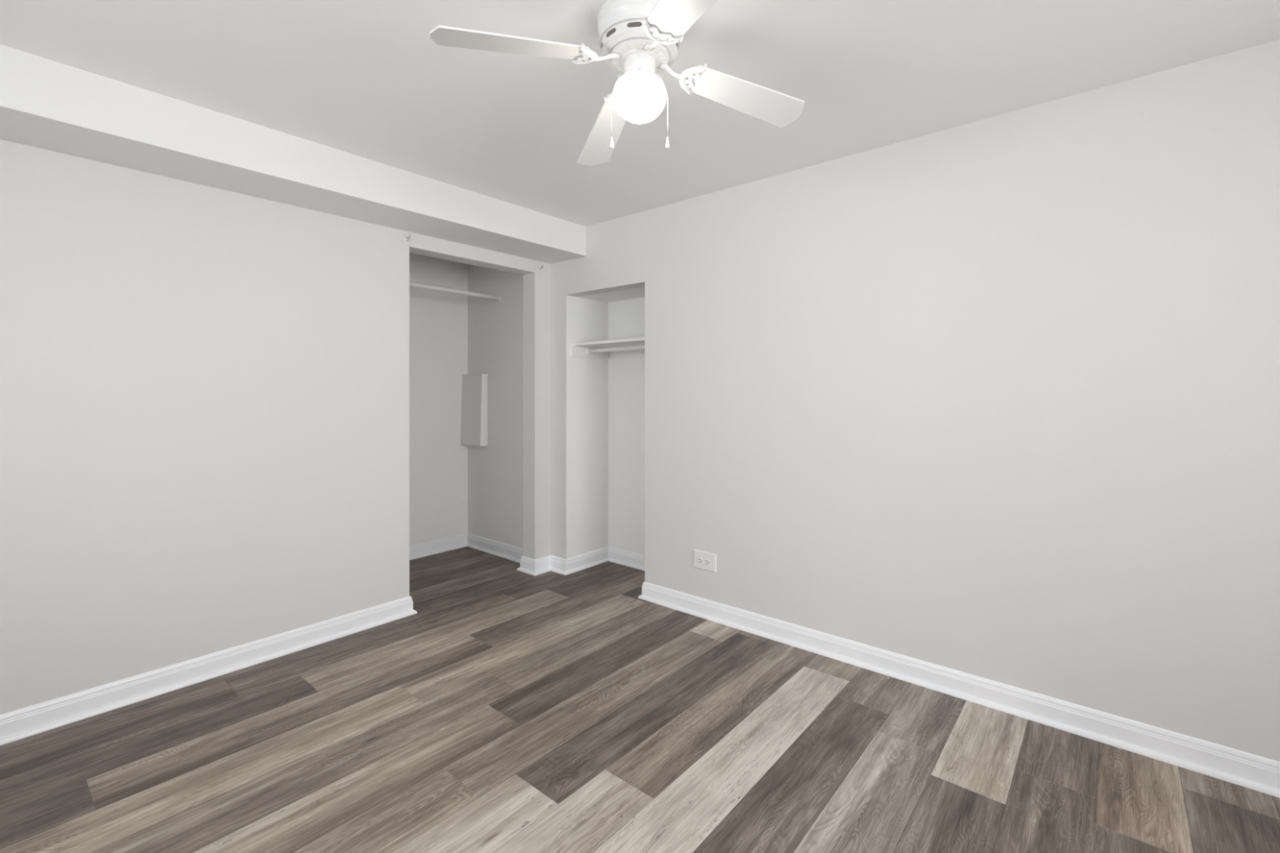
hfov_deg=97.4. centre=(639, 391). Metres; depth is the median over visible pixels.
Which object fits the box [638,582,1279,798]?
baseboard
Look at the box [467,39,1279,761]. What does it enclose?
wall
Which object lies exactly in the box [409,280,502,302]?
clothes rod
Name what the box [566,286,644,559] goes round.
wall niche
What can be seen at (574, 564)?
baseboard
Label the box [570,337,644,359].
closet shelf
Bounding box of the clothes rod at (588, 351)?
[586,344,644,354]
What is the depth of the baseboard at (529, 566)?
4.04 m
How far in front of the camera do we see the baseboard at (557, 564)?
4.04 m
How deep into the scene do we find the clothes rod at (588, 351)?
3.96 m
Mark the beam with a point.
(46, 104)
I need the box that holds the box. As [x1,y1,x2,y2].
[461,373,488,446]
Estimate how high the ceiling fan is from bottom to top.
0.404 m
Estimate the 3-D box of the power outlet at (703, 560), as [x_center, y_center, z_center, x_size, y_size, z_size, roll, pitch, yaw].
[0.373,0.977,3.243,0.156,0.105,0.011,0,0,40]
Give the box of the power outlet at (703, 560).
[693,549,716,572]
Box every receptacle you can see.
[697,557,702,564]
[705,559,710,565]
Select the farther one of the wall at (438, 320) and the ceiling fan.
the wall at (438, 320)
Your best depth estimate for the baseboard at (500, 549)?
4.49 m
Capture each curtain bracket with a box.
[403,234,410,242]
[539,264,542,271]
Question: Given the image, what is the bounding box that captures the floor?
[0,546,1279,852]
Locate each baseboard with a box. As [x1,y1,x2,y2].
[0,595,417,746]
[409,533,467,559]
[466,533,523,563]
[516,555,551,576]
[550,555,565,575]
[565,546,644,575]
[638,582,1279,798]
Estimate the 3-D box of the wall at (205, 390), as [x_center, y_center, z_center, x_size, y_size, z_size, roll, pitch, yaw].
[-2.110,0.080,2.501,0.141,2.440,4.350,0,0,40]
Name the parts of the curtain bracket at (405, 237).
mounting plate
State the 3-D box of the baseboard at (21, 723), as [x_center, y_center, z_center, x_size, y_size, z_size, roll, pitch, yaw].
[-2.335,1.248,2.102,0.030,0.103,3.150,0,0,40]
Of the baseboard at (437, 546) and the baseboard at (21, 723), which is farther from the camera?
the baseboard at (437, 546)
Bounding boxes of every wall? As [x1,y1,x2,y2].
[0,138,551,714]
[409,253,467,545]
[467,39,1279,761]
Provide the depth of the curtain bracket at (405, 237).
3.26 m
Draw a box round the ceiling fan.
[429,0,804,165]
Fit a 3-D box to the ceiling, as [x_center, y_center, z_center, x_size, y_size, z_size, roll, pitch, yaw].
[-0.191,-1.200,1.238,6.890,0.120,5.000,0,0,40]
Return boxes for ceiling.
[0,0,1279,226]
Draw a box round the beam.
[0,44,586,263]
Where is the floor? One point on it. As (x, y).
(516, 711)
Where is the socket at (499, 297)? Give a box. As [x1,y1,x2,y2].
[497,293,502,302]
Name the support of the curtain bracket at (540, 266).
attached to the wall at (205, 390)
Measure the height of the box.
0.584 m

